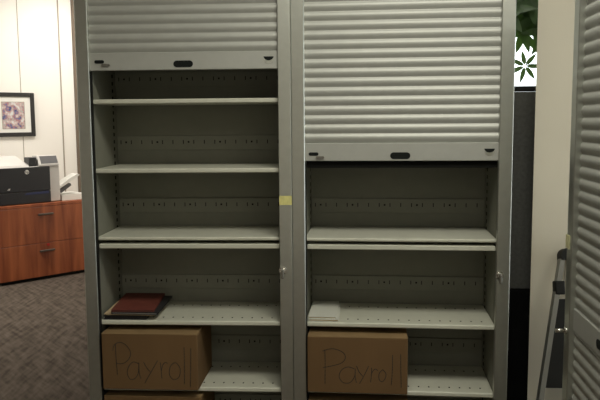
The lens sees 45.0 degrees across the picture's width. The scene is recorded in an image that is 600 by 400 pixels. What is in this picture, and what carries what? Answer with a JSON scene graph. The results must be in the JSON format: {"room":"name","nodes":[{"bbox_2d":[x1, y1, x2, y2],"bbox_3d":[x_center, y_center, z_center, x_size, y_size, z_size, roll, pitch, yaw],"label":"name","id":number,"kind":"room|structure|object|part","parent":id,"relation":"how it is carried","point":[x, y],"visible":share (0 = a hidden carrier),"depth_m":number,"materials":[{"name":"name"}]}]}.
{"room":"back office","nodes":[
{"label":"back office","id":0,"kind":"room"},
{"bbox_2d":[0,0,77,191],"bbox_3d":[-3.963,-0.667,6.538,8.513,3.050,0.120,-7,9,-45],"label":"wall","id":1,"kind":"structure","parent":0,"point":[37,32],"depth_m":7.64,"materials":[{"name":"white paint"}]},
{"bbox_2d":[0,92,35,136],"bbox_3d":[-2.953,-0.876,7.425,0.475,0.450,0.026,-7,9,-45],"label":"picture frame","id":2,"kind":"object","parent":1,"relation":"attached to","point":[17,110],"visible":1,"depth_m":7.46,"materials":[{"name":"black wood"}]},
{"bbox_2d":[2,102,24,128],"bbox_3d":[-2.943,-0.869,7.433,0.230,0.269,0.002,-7,9,-45],"label":"photo","id":3,"kind":"object","parent":2,"relation":"attached to","point":[13,116],"depth_m":7.43},
{"bbox_2d":[16,0,23,151],"bbox_3d":[-2.885,-0.784,7.520,0.007,3.050,0.002,-7,9,-45],"label":"trim","id":4,"kind":"structure","parent":1,"relation":"attached to","point":[16,0],"depth_m":7.45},
{"bbox_2d":[57,0,65,191],"bbox_3d":[-2.569,-0.821,7.831,0.014,3.050,0.004,-7,9,-45],"label":"trim","id":5,"kind":"structure","parent":1,"relation":"attached to","point":[57,0],"depth_m":7.79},
{"bbox_2d":[70,0,80,191],"bbox_3d":[-2.417,-0.838,7.970,0.110,3.050,0.019,-7,9,-45],"label":"trim","id":6,"kind":"structure","parent":1,"relation":"attached to","point":[71,1],"depth_m":7.90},
{"bbox_2d":[0,272,89,399],"bbox_3d":[-1.803,1.190,3.922,10.200,0.100,11.614,0,6,3],"label":"floor","id":7,"kind":"structure","parent":0,"point":[44,342],"depth_m":5.17,"materials":[{"name":"carpet"}]},
{"bbox_2d":[0,199,84,285],"bbox_3d":[-2.691,0.388,7.334,0.950,0.757,0.588,-7,9,-45],"label":"file cabinet","id":8,"kind":"object","parent":7,"relation":"on","point":[42,240],"visible":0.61,"depth_m":7.10,"materials":[{"name":"brown wood"}]},
{"bbox_2d":[0,155,78,205],"bbox_3d":[-2.700,-0.219,7.268,0.844,0.458,0.470,-7,9,-45],"label":"printer","id":9,"kind":"object","parent":8,"relation":"on","point":[36,179],"visible":1,"depth_m":7.06,"materials":[{"name":"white plastic"}]},
{"bbox_3d":[-2.661,-0.020,7.016,0.513,0.113,0.018,-7,9,-45],"label":"paper drawer","id":10,"kind":"part","parent":9,"relation":"part of","materials":[{"name":"black plastic"}]},
{"bbox_3d":[-2.662,-0.197,6.995,0.513,0.236,0.020,-7,9,-45],"label":"door","id":11,"kind":"part","parent":9,"relation":"part of","materials":[{"name":"black plastic"}]},
{"bbox_3d":[-2.535,-0.394,7.205,0.205,0.100,0.146,-7,9,-45],"label":"control panel","id":12,"kind":"part","parent":9,"relation":"part of","materials":[{"name":"white plastic"}]},
{"bbox_2d":[60,173,78,187],"bbox_3d":[-2.382,-0.198,7.391,0.224,0.141,0.130,-7,9,-45],"label":"tray","id":13,"kind":"object","parent":9,"relation":"on","point":[64,182],"depth_m":7.36,"materials":[{"name":"white plastic"}]},
{"bbox_3d":[-2.512,0.240,7.136,0.944,0.355,0.021,-7,9,-45],"label":"drawer","id":14,"kind":"part","parent":8,"relation":"part of","materials":[{"name":"brown wood"}]},
{"bbox_3d":[-2.509,0.585,7.174,0.944,0.330,0.021,-7,9,-45],"label":"drawer","id":15,"kind":"part","parent":8,"relation":"part of","materials":[{"name":"brown wood"}]},
{"bbox_3d":[-2.496,0.139,7.108,0.150,0.020,0.029,-7,9,-45],"label":"handle","id":16,"kind":"part","parent":8,"relation":"part of","materials":[{"name":"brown metal"}]},
{"bbox_3d":[-2.493,0.499,7.147,0.150,0.020,0.029,-7,9,-45],"label":"handle","id":17,"kind":"part","parent":8,"relation":"part of","materials":[{"name":"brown metal"}]},
{"bbox_2d":[60,191,81,200],"bbox_3d":[-2.410,-0.043,7.491,0.263,0.060,0.300,-7,9,-45],"label":"paper stack","id":18,"kind":"object","parent":8,"relation":"on","point":[69,195],"visible":0.57,"depth_m":7.39,"materials":[{"name":"white paper"}]},
{"bbox_2d":[73,0,293,399],"bbox_3d":[-0.479,0.060,3.309,0.913,2.260,0.452,0,6,3],"label":"tall cabinet","id":19,"kind":"object","parent":7,"relation":"on","point":[185,120],"visible":0.88,"depth_m":3.37,"materials":[{"name":"metal"}]},
{"bbox_3d":[-0.908,0.058,3.364,0.050,2.260,0.390,0,6,3],"label":"panel","id":20,"kind":"part","parent":19,"relation":"part of","materials":[{"name":"paint"}]},
{"bbox_2d":[104,314,148,319],"bbox_3d":[-0.771,0.507,3.372,0.195,0.017,0.310,0,6,3],"label":"folder","id":21,"kind":"object","parent":19,"relation":"on","point":[117,317],"visible":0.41,"depth_m":3.22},
{"bbox_2d":[104,300,154,315],"bbox_3d":[-0.754,0.492,3.369,0.230,0.007,0.315,1,6,1],"label":"folder","id":22,"kind":"object","parent":21,"relation":"on","point":[108,312],"visible":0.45,"depth_m":3.22,"materials":[{"name":"white paper"}]},
{"bbox_2d":[111,296,172,314],"bbox_3d":[-0.728,0.485,3.360,0.207,0.009,0.320,1,6,2],"label":"folder","id":23,"kind":"object","parent":22,"relation":"on","point":[166,299],"visible":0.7,"depth_m":3.23,"materials":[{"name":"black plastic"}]},
{"bbox_2d":[111,293,164,311],"bbox_3d":[-0.749,0.475,3.369,0.190,0.008,0.320,1,6,-2],"label":"folder","id":24,"kind":"object","parent":23,"relation":"on","point":[130,302],"visible":1,"depth_m":3.34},
{"bbox_2d":[101,325,211,389],"bbox_3d":[-0.649,0.694,3.332,0.427,0.254,0.316,0,6,4],"label":"cardboard box","id":25,"kind":"object","parent":19,"relation":"on","point":[150,357],"visible":0.98,"depth_m":3.18,"materials":[{"name":"brown cardboard"}]},
{"bbox_2d":[104,390,214,399],"bbox_3d":[-0.645,0.986,3.388,0.440,0.262,0.315,0,6,4],"label":"cardboard box","id":26,"kind":"object","parent":19,"relation":"on","point":[111,394],"visible":0.34,"depth_m":3.24,"materials":[{"name":"brown cardboard"}]},
{"bbox_2d":[87,0,276,52],"bbox_3d":[-0.495,-0.796,3.043,0.819,0.340,0.013,0,6,3],"label":"roller shutter","id":27,"kind":"object","parent":19,"relation":"hanging from","point":[113,26],"depth_m":3.05,"materials":[{"name":"paint"}]},
{"bbox_2d":[93,98,277,105],"bbox_3d":[-0.483,-0.441,3.259,0.811,0.020,0.345,0,6,3],"label":"shelf","id":28,"kind":"object","parent":19,"relation":"attached to","point":[96,101],"depth_m":3.10,"materials":[{"name":"metal"}]},
{"bbox_2d":[96,163,278,172],"bbox_3d":[-0.481,-0.145,3.291,0.811,0.020,0.345,0,6,3],"label":"shelf","id":29,"kind":"object","parent":19,"relation":"attached to","point":[100,167],"depth_m":3.15,"materials":[{"name":"metal"}]},
{"bbox_2d":[99,226,279,239],"bbox_3d":[-0.478,0.150,3.324,0.811,0.014,0.345,0,6,3],"label":"shelf","id":30,"kind":"object","parent":19,"relation":"attached to","point":[111,232],"depth_m":3.27,"materials":[{"name":"metal"}]},
{"bbox_2d":[99,240,279,248],"bbox_3d":[-0.476,0.184,3.322,0.796,0.021,0.334,0,6,3],"label":"shelf","id":31,"kind":"object","parent":19,"relation":"attached to","point":[103,244],"depth_m":3.17,"materials":[{"name":"metal"}]},
{"bbox_2d":[102,301,280,325],"bbox_3d":[-0.475,0.524,3.365,0.811,0.021,0.345,0,6,3],"label":"shelf","id":32,"kind":"object","parent":19,"relation":"attached to","point":[242,313],"depth_m":3.29,"materials":[{"name":"metal"}]},
{"bbox_2d":[105,361,280,391],"bbox_3d":[-0.473,0.825,3.399,0.811,0.021,0.345,0,6,3],"label":"shelf","id":33,"kind":"object","parent":19,"relation":"attached to","point":[233,376],"depth_m":3.34,"materials":[{"name":"metal"}]},
{"bbox_3d":[-0.474,-0.570,3.422,0.811,0.068,0.011,0,6,3],"label":"rail","id":34,"kind":"part","parent":19,"relation":"part of","materials":[{"name":"metal"}]},
{"bbox_3d":[-0.472,-0.274,3.455,0.811,0.068,0.011,0,6,3],"label":"rail","id":35,"kind":"part","parent":19,"relation":"part of","materials":[{"name":"metal"}]},
{"bbox_3d":[-0.468,0.048,3.516,0.814,2.240,0.039,0,6,3],"label":"panel","id":36,"kind":"part","parent":19,"relation":"part of","materials":[{"name":"paint"}]},
{"bbox_3d":[-0.470,0.024,3.488,0.811,0.068,0.011,0,6,3],"label":"rail","id":37,"kind":"part","parent":19,"relation":"part of","materials":[{"name":"metal"}]},
{"bbox_3d":[-0.467,0.396,3.529,0.811,0.068,0.011,0,6,3],"label":"rail","id":38,"kind":"part","parent":19,"relation":"part of","materials":[{"name":"metal"}]},
{"bbox_3d":[-0.464,0.696,3.562,0.811,0.068,0.011,0,6,3],"label":"rail","id":39,"kind":"part","parent":19,"relation":"part of","materials":[{"name":"metal"}]},
{"bbox_3d":[-0.462,0.994,3.595,0.811,0.068,0.011,0,6,3],"label":"rail","id":40,"kind":"part","parent":19,"relation":"part of","materials":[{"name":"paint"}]},
{"bbox_2d":[290,0,515,399],"bbox_3d":[0.441,0.061,3.238,0.913,2.260,0.452,0,6,6],"label":"tall cabinet","id":41,"kind":"object","parent":7,"relation":"on","point":[402,111],"visible":0.83,"depth_m":3.06,"materials":[{"name":"metal"}]},
{"bbox_3d":[0.015,0.056,3.312,0.050,2.260,0.390,0,6,6],"label":"panel","id":42,"kind":"part","parent":41,"relation":"part of","materials":[{"name":"paint"}]},
{"bbox_2d":[308,303,340,321],"bbox_3d":[0.117,0.511,3.308,0.132,0.009,0.291,0,6,6],"label":"paper pad","id":43,"kind":"object","parent":41,"relation":"on","point":[339,306],"visible":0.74,"depth_m":3.17,"materials":[{"name":"white paper"}]},
{"bbox_2d":[308,301,338,318],"bbox_3d":[0.111,0.501,3.313,0.122,0.008,0.281,0,6,6],"label":"paper pad","id":44,"kind":"object","parent":43,"relation":"on","point":[319,309],"visible":1,"depth_m":3.28,"materials":[{"name":"white paper"}]},
{"bbox_2d":[307,326,407,394],"bbox_3d":[0.262,0.694,3.265,0.430,0.250,0.316,0,6,6],"label":"cardboard box","id":45,"kind":"object","parent":41,"relation":"on","point":[369,360],"visible":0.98,"depth_m":3.11,"materials":[{"name":"brown cardboard"}]},
{"bbox_2d":[309,392,407,399],"bbox_3d":[0.269,0.988,3.322,0.435,0.258,0.315,0,6,6],"label":"cardboard box","id":46,"kind":"object","parent":41,"relation":"on","point":[313,395],"visible":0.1,"depth_m":3.20,"materials":[{"name":"brown cardboard"}]},
{"bbox_3d":[0.462,0.397,3.457,0.811,0.068,0.011,0,6,6],"label":"rail","id":47,"kind":"part","parent":41,"relation":"part of","materials":[{"name":"metal"}]},
{"bbox_3d":[0.459,0.027,3.416,0.811,0.068,0.011,0,6,6],"label":"rail","id":48,"kind":"part","parent":41,"relation":"part of","materials":[{"name":"metal"}]},
{"bbox_3d":[0.462,0.048,3.443,0.814,2.240,0.039,0,6,6],"label":"panel","id":49,"kind":"part","parent":41,"relation":"part of","materials":[{"name":"paint"}]},
{"bbox_2d":[307,303,493,329],"bbox_3d":[0.445,0.525,3.294,0.811,0.021,0.345,0,6,6],"label":"shelf","id":50,"kind":"object","parent":41,"relation":"attached to","point":[467,316],"depth_m":3.24,"materials":[{"name":"metal"}]},
{"bbox_2d":[307,226,495,242],"bbox_3d":[0.442,0.153,3.253,0.811,0.014,0.345,0,6,6],"label":"shelf","id":51,"kind":"object","parent":41,"relation":"attached to","point":[315,234],"depth_m":3.19,"materials":[{"name":"metal"}]},
{"bbox_2d":[307,241,495,250],"bbox_3d":[0.444,0.186,3.251,0.796,0.021,0.334,0,6,6],"label":"shelf","id":52,"kind":"object","parent":41,"relation":"attached to","point":[339,245],"depth_m":3.10,"materials":[{"name":"metal"}]},
{"bbox_2d":[304,0,501,142],"bbox_3d":[0.418,-0.602,2.994,0.819,0.728,0.013,0,6,6],"label":"roller shutter","id":53,"kind":"object","parent":41,"relation":"hanging from","point":[376,71],"depth_m":3.00,"materials":[{"name":"paint"}]},
{"bbox_2d":[316,365,492,397],"bbox_3d":[0.448,0.823,3.327,0.811,0.021,0.345,0,6,6],"label":"shelf","id":54,"kind":"object","parent":41,"relation":"attached to","point":[423,380],"depth_m":3.26,"materials":[{"name":"metal"}]},
{"bbox_3d":[0.467,0.995,3.523,0.811,0.068,0.011,0,6,6],"label":"rail","id":55,"kind":"part","parent":41,"relation":"part of","materials":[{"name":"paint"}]},
{"bbox_3d":[0.464,0.695,3.490,0.811,0.068,0.011,0,6,6],"label":"rail","id":56,"kind":"part","parent":41,"relation":"part of","materials":[{"name":"metal"}]},
{"bbox_3d":[0.873,0.059,3.225,0.050,2.260,0.390,0,6,6],"label":"panel","id":57,"kind":"part","parent":41,"relation":"part of","materials":[{"name":"paint"}]},
{"bbox_2d":[507,86,535,399],"bbox_3d":[1.287,0.282,3.684,2.000,1.708,0.058,0,6,3],"label":"wall","id":58,"kind":"structure","parent":7,"relation":"on","point":[524,96],"depth_m":3.66,"materials":[{"name":"fabric"}]},
{"bbox_3d":[1.291,0.778,3.739,1.960,0.650,0.042,0,6,3],"label":"panel","id":59,"kind":"part","parent":58,"relation":"part of","materials":[{"name":"black"}]},
{"bbox_3d":[1.284,-0.044,3.647,1.960,0.995,0.050,0,6,3],"label":"panel","id":60,"kind":"part","parent":58,"relation":"part of","materials":[{"name":"fabric"}]},
{"bbox_2d":[515,0,537,81],"bbox_3d":[1.516,-0.217,4.822,0.660,2.447,0.597,0,6,3],"label":"potted tree","id":61,"kind":"object","parent":7,"relation":"on","point":[526,10],"visible":0.27,"depth_m":4.52,"materials":[{"name":"green plant"}]},
{"bbox_2d":[536,248,566,399],"bbox_3d":[1.316,0.708,3.311,0.588,0.965,0.296,0,6,3],"label":"step ladder","id":62,"kind":"object","parent":7,"relation":"on","point":[551,372],"visible":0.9,"depth_m":3.30,"materials":[{"name":"metal"}]},
{"bbox_2d":[555,0,599,399],"bbox_3d":[1.049,0.279,2.042,0.456,2.080,0.750,0,6,5],"label":"tall cabinet","id":63,"kind":"object","parent":7,"relation":"on","point":[581,353],"visible":1,"depth_m":2.28,"materials":[{"name":"metal"}]},
{"bbox_2d":[572,332,599,399],"bbox_3d":[0.885,0.862,2.115,0.013,0.798,0.645,0,6,5],"label":"roller shutter","id":64,"kind":"object","parent":63,"relation":"hanging from","point":[585,356],"depth_m":2.27,"materials":[{"name":"paint"}]},
{"bbox_2d":[575,0,599,327],"bbox_3d":[0.877,-0.142,2.005,0.013,1.072,0.645,0,6,5],"label":"roller shutter","id":65,"kind":"object","parent":63,"relation":"hanging from","point":[587,63],"depth_m":2.25,"materials":[{"name":"paint"}]},
{"bbox_2d":[527,0,574,399],"bbox_3d":[2.187,-0.368,3.402,2.170,3.050,0.150,0,6,3],"label":"wall","id":66,"kind":"structure","parent":0,"point":[555,32],"depth_m":3.40,"materials":[{"name":"white paint"}]}
]}

